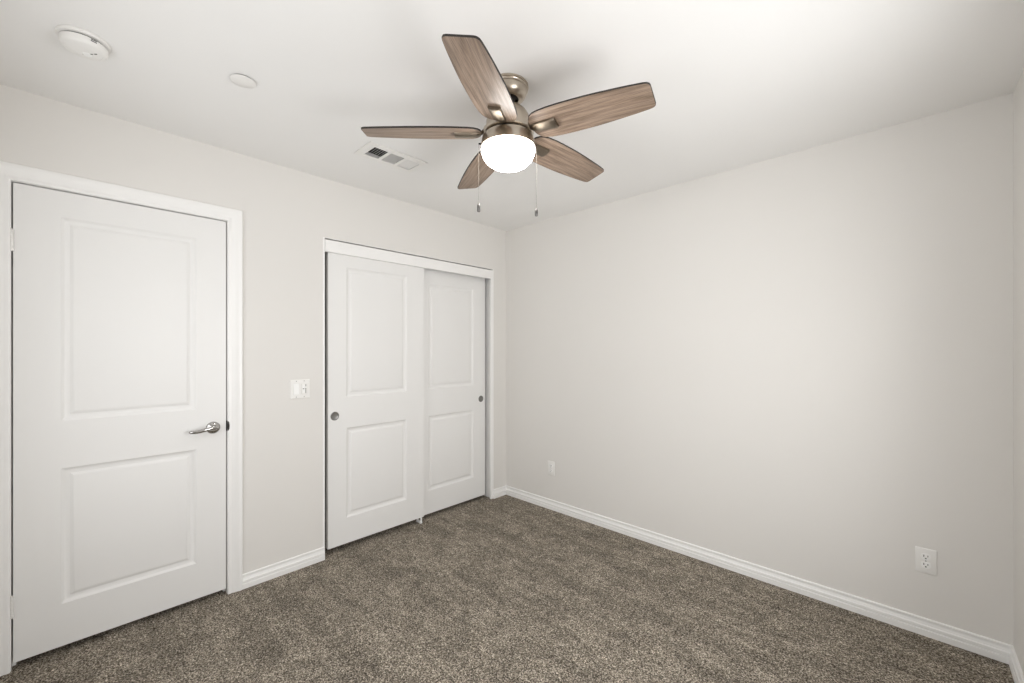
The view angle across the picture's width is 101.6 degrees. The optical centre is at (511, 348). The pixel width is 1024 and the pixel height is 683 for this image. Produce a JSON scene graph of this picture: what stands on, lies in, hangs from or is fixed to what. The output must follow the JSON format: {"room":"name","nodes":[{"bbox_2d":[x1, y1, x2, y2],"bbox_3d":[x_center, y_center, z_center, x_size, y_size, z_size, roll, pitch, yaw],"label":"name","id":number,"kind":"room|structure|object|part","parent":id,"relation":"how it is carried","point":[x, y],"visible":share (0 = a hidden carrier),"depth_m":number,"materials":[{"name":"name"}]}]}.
{"room":"empty bedroom","nodes":[
{"label":"empty bedroom","id":0,"kind":"room"},
{"bbox_2d":[0,84,505,573],"bbox_3d":[-1.174,0.128,2.807,0.115,2.452,3.350,0,0,44],"label":"wall","id":1,"kind":"structure","parent":0,"point":[288,213],"depth_m":2.48,"materials":[{"name":"beige paint"}]},
{"bbox_2d":[10,183,225,662],"bbox_3d":[-1.834,0.312,2.019,0.096,2.025,0.766,0,0,44],"label":"door","id":2,"kind":"structure","parent":1,"relation":"in","point":[119,309],"depth_m":1.98,"materials":[{"name":"white paint"}]},
{"bbox_3d":[-1.626,0.429,2.200,0.045,0.029,0.125,0,0,44],"label":"lever","id":3,"kind":"part","parent":2,"relation":"part of","materials":[{"name":"silver metal"}]},
{"bbox_3d":[-1.614,0.427,2.256,0.018,0.065,0.065,0,0,44],"label":"handle","id":4,"kind":"part","parent":2,"relation":"part of","materials":[{"name":"silver metal"}]},
{"bbox_2d":[0,161,242,676],"bbox_3d":[-1.873,0.289,2.062,0.132,2.130,0.907,0,0,44],"label":"door frame","id":5,"kind":"structure","parent":1,"relation":"attached to","point":[10,173],"depth_m":1.85,"materials":[{"name":"white paint"}]},
{"bbox_2d":[243,547,324,588],"bbox_3d":[-1.362,1.314,2.517,0.014,0.080,0.456,0,0,44],"label":"baseboard","id":6,"kind":"structure","parent":1,"relation":"attached to","point":[269,572],"depth_m":2.50,"materials":[{"name":"white paint"}]},
{"bbox_2d":[290,379,309,398],"bbox_3d":[-1.307,0.248,2.577,0.010,0.117,0.116,0,0,44],"label":"light switch","id":7,"kind":"object","parent":1,"relation":"attached to","point":[301,387],"visible":1,"depth_m":2.58,"materials":[{"name":"white plastic"}]},
{"bbox_2d":[323,237,493,550],"bbox_3d":[-0.732,0.318,3.270,0.116,2.072,1.518,0,0,44],"label":"door frame","id":8,"kind":"structure","parent":1,"relation":"attached to","point":[489,283],"depth_m":3.77,"materials":[{"name":"white paint"}]},
{"bbox_2d":[325,239,492,278],"bbox_3d":[-0.697,-0.667,3.236,0.023,0.078,1.491,0,0,44],"label":"fascia","id":9,"kind":"object","parent":1,"relation":"attached to","point":[336,247],"visible":1,"depth_m":3.10,"materials":[{"name":"white paint"}]},
{"bbox_2d":[493,485,505,498],"bbox_3d":[-0.109,1.314,3.830,0.014,0.080,0.169,0,0,44],"label":"baseboard","id":10,"kind":"structure","parent":1,"relation":"attached to","point":[501,491],"depth_m":3.82,"materials":[{"name":"white paint"}]},
{"bbox_3d":[-0.738,-0.677,3.275,0.090,0.069,1.492,0,0,44],"label":"door track","id":11,"kind":"object","parent":1,"relation":"attached to","visible":0},
{"bbox_2d":[326,252,423,548],"bbox_3d":[-0.957,0.335,3.006,0.037,1.955,0.744,0,0,44],"label":"door","id":12,"kind":"structure","parent":11,"relation":"hanging from","point":[375,309],"depth_m":2.95,"materials":[{"name":"white paint"}]},
{"bbox_2d":[331,413,337,419],"bbox_3d":[-1.171,0.445,2.758,0.002,0.048,0.048,0,0,44],"label":"door handle","id":13,"kind":"object","parent":12,"relation":"on","point":[334,416],"depth_m":2.76,"materials":[{"name":"silver metal"}]},
{"bbox_2d":[424,268,484,514],"bbox_3d":[-0.519,0.336,3.529,0.037,1.977,0.760,0,0,44],"label":"door","id":14,"kind":"structure","parent":11,"relation":"attached to","point":[454,304],"depth_m":3.54,"materials":[{"name":"white paint"}]},
{"bbox_2d":[325,253,325,510],"bbox_3d":[-1.033,0.183,3.557,0.714,2.342,1.714,0,0,44],"label":"wall","id":15,"kind":"structure","parent":0,"point":[325,253],"depth_m":3.48,"materials":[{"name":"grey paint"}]},
{"bbox_2d":[0,495,1013,682],"bbox_3d":[-0.313,1.384,1.986,4.065,0.060,3.350,0,0,44],"label":"floor","id":16,"kind":"structure","parent":0,"point":[506,588],"depth_m":2.03,"materials":[{"name":"carpet"}]},
{"bbox_2d":[0,0,1023,230],"bbox_3d":[-0.029,-1.108,1.715,3.280,0.020,3.350,0,0,44],"label":"ceiling","id":17,"kind":"structure","parent":0,"point":[735,84],"depth_m":1.65,"materials":[{"name":"white paint"}]},
{"bbox_2d":[55,25,110,60],"bbox_3d":[-1.519,-1.075,1.481,0.140,0.046,0.140,0,0,44],"label":"smoke detector","id":18,"kind":"object","parent":17,"relation":"attached to","point":[83,43],"visible":1,"depth_m":1.46,"materials":[{"name":"white plastic"}]},
{"bbox_2d":[230,74,255,87],"bbox_3d":[-1.099,-1.094,1.706,0.091,0.006,0.091,0,0,44],"label":"sprinkler cover","id":19,"kind":"object","parent":17,"relation":"attached to","point":[241,80],"visible":1,"depth_m":1.70,"materials":[{"name":"grey plastic"}]},
{"bbox_2d":[354,141,426,172],"bbox_3d":[-0.692,-1.166,2.396,0.194,0.150,0.356,0,0,44],"label":"ceiling vent","id":20,"kind":"object","parent":17,"relation":"in","point":[386,154],"visible":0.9,"depth_m":2.40,"materials":[{"name":"white plastic"}]},
{"bbox_2d":[361,34,655,216],"bbox_3d":[0.013,-0.825,1.756,1.140,0.544,1.118,0,0,44],"label":"ceiling fan","id":21,"kind":"object","parent":17,"relation":"hanging from","point":[508,143],"visible":1,"depth_m":1.64,"materials":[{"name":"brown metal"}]},
{"bbox_3d":[-0.364,-0.886,1.713,0.476,0.007,0.162,-2,12,-5],"label":"blade","id":22,"kind":"part","parent":21,"relation":"part of","materials":[{"name":"brown wood"}]},
{"bbox_3d":[-0.169,-0.892,1.730,0.137,0.033,0.051,-2,12,-5],"label":"blade arm","id":23,"kind":"part","parent":21,"relation":"part of","materials":[{"name":"silver metal"}]},
{"bbox_3d":[-0.152,-0.886,2.065,0.162,0.007,0.476,-13,3,-23],"label":"blade","id":24,"kind":"part","parent":21,"relation":"part of","materials":[{"name":"brown wood"}]},
{"bbox_3d":[-0.094,-0.886,1.402,0.162,0.007,0.476,12,5,12],"label":"blade","id":25,"kind":"part","parent":21,"relation":"part of","materials":[{"name":"brown wood"}]},
{"bbox_3d":[-0.050,-0.892,1.594,0.051,0.033,0.137,12,5,12],"label":"blade arm","id":26,"kind":"part","parent":21,"relation":"part of","materials":[{"name":"silver metal"}]},
{"bbox_3d":[-0.016,-0.794,1.743,0.224,0.079,0.224,0,0,44],"label":"light globe","id":27,"kind":"part","parent":21,"relation":"part of","materials":[{"name":"white glass"}]},
{"bbox_3d":[0.100,-0.892,1.844,0.137,0.033,0.051,3,-14,-41],"label":"blade arm","id":28,"kind":"part","parent":21,"relation":"part of","materials":[{"name":"silver metal"}]},
{"bbox_3d":[0.116,-0.892,1.664,0.137,0.033,0.051,2,-11,31],"label":"blade arm","id":29,"kind":"part","parent":21,"relation":"part of","materials":[{"name":"silver metal"}]},
{"bbox_3d":[0.248,-0.886,1.973,0.476,0.007,0.162,3,-14,-41],"label":"blade","id":30,"kind":"part","parent":21,"relation":"part of","materials":[{"name":"brown wood"}]},
{"bbox_3d":[0.284,-0.886,1.563,0.476,0.007,0.162,2,-11,31],"label":"blade","id":31,"kind":"part","parent":21,"relation":"part of","materials":[{"name":"brown wood"}]},
{"bbox_2d":[506,93,1012,644],"bbox_3d":[1.087,0.128,2.885,3.050,2.452,0.115,0,0,44],"label":"wall","id":32,"kind":"structure","parent":0,"point":[799,364],"depth_m":2.31,"materials":[{"name":"beige paint"}]},
{"bbox_2d":[548,460,554,475],"bbox_3d":[0.330,1.007,3.522,0.073,0.117,0.008,0,0,44],"label":"wall outlet","id":33,"kind":"object","parent":32,"relation":"attached to","point":[551,465],"visible":1,"depth_m":3.52,"materials":[{"name":"white plastic"}]},
{"bbox_2d":[506,485,1012,663],"bbox_3d":[1.043,1.314,2.838,3.050,0.080,0.014,0,0,44],"label":"baseboard","id":34,"kind":"structure","parent":32,"relation":"attached to","point":[966,640],"depth_m":2.30,"materials":[{"name":"white paint"}]},
{"bbox_2d":[915,546,936,575],"bbox_3d":[1.955,1.002,1.972,0.073,0.117,0.008,0,0,44],"label":"wall outlet","id":35,"kind":"object","parent":32,"relation":"attached to","point":[925,559],"visible":1,"depth_m":1.97,"materials":[{"name":"white plastic"}]},
{"bbox_2d":[921,562,930,568],"bbox_3d":[1.953,1.022,1.970,0.034,0.028,0.003,0,0,44],"label":"receptacle","id":36,"kind":"object","parent":35,"relation":"attached to","point":[924,565],"depth_m":1.97,"materials":[{"name":"grey plastic"}]},
{"bbox_2d":[921,553,930,560],"bbox_3d":[1.953,0.983,1.970,0.034,0.028,0.003,0,0,44],"label":"receptacle","id":37,"kind":"object","parent":35,"relation":"attached to","point":[924,556],"depth_m":1.97,"materials":[{"name":"grey plastic"}]},
{"bbox_2d":[1013,68,1023,674],"bbox_3d":[1.116,0.128,0.622,0.115,2.452,3.350,0,0,44],"label":"wall","id":38,"kind":"structure","parent":0,"point":[1018,95],"depth_m":1.69,"materials":[{"name":"beige paint"}]},
{"bbox_2d":[1009,646,1023,682],"bbox_3d":[1.069,1.314,0.667,0.014,0.080,3.120,0,0,44],"label":"baseboard","id":39,"kind":"structure","parent":38,"relation":"attached to","point":[1018,677],"depth_m":1.71,"materials":[{"name":"white paint"}]}
]}

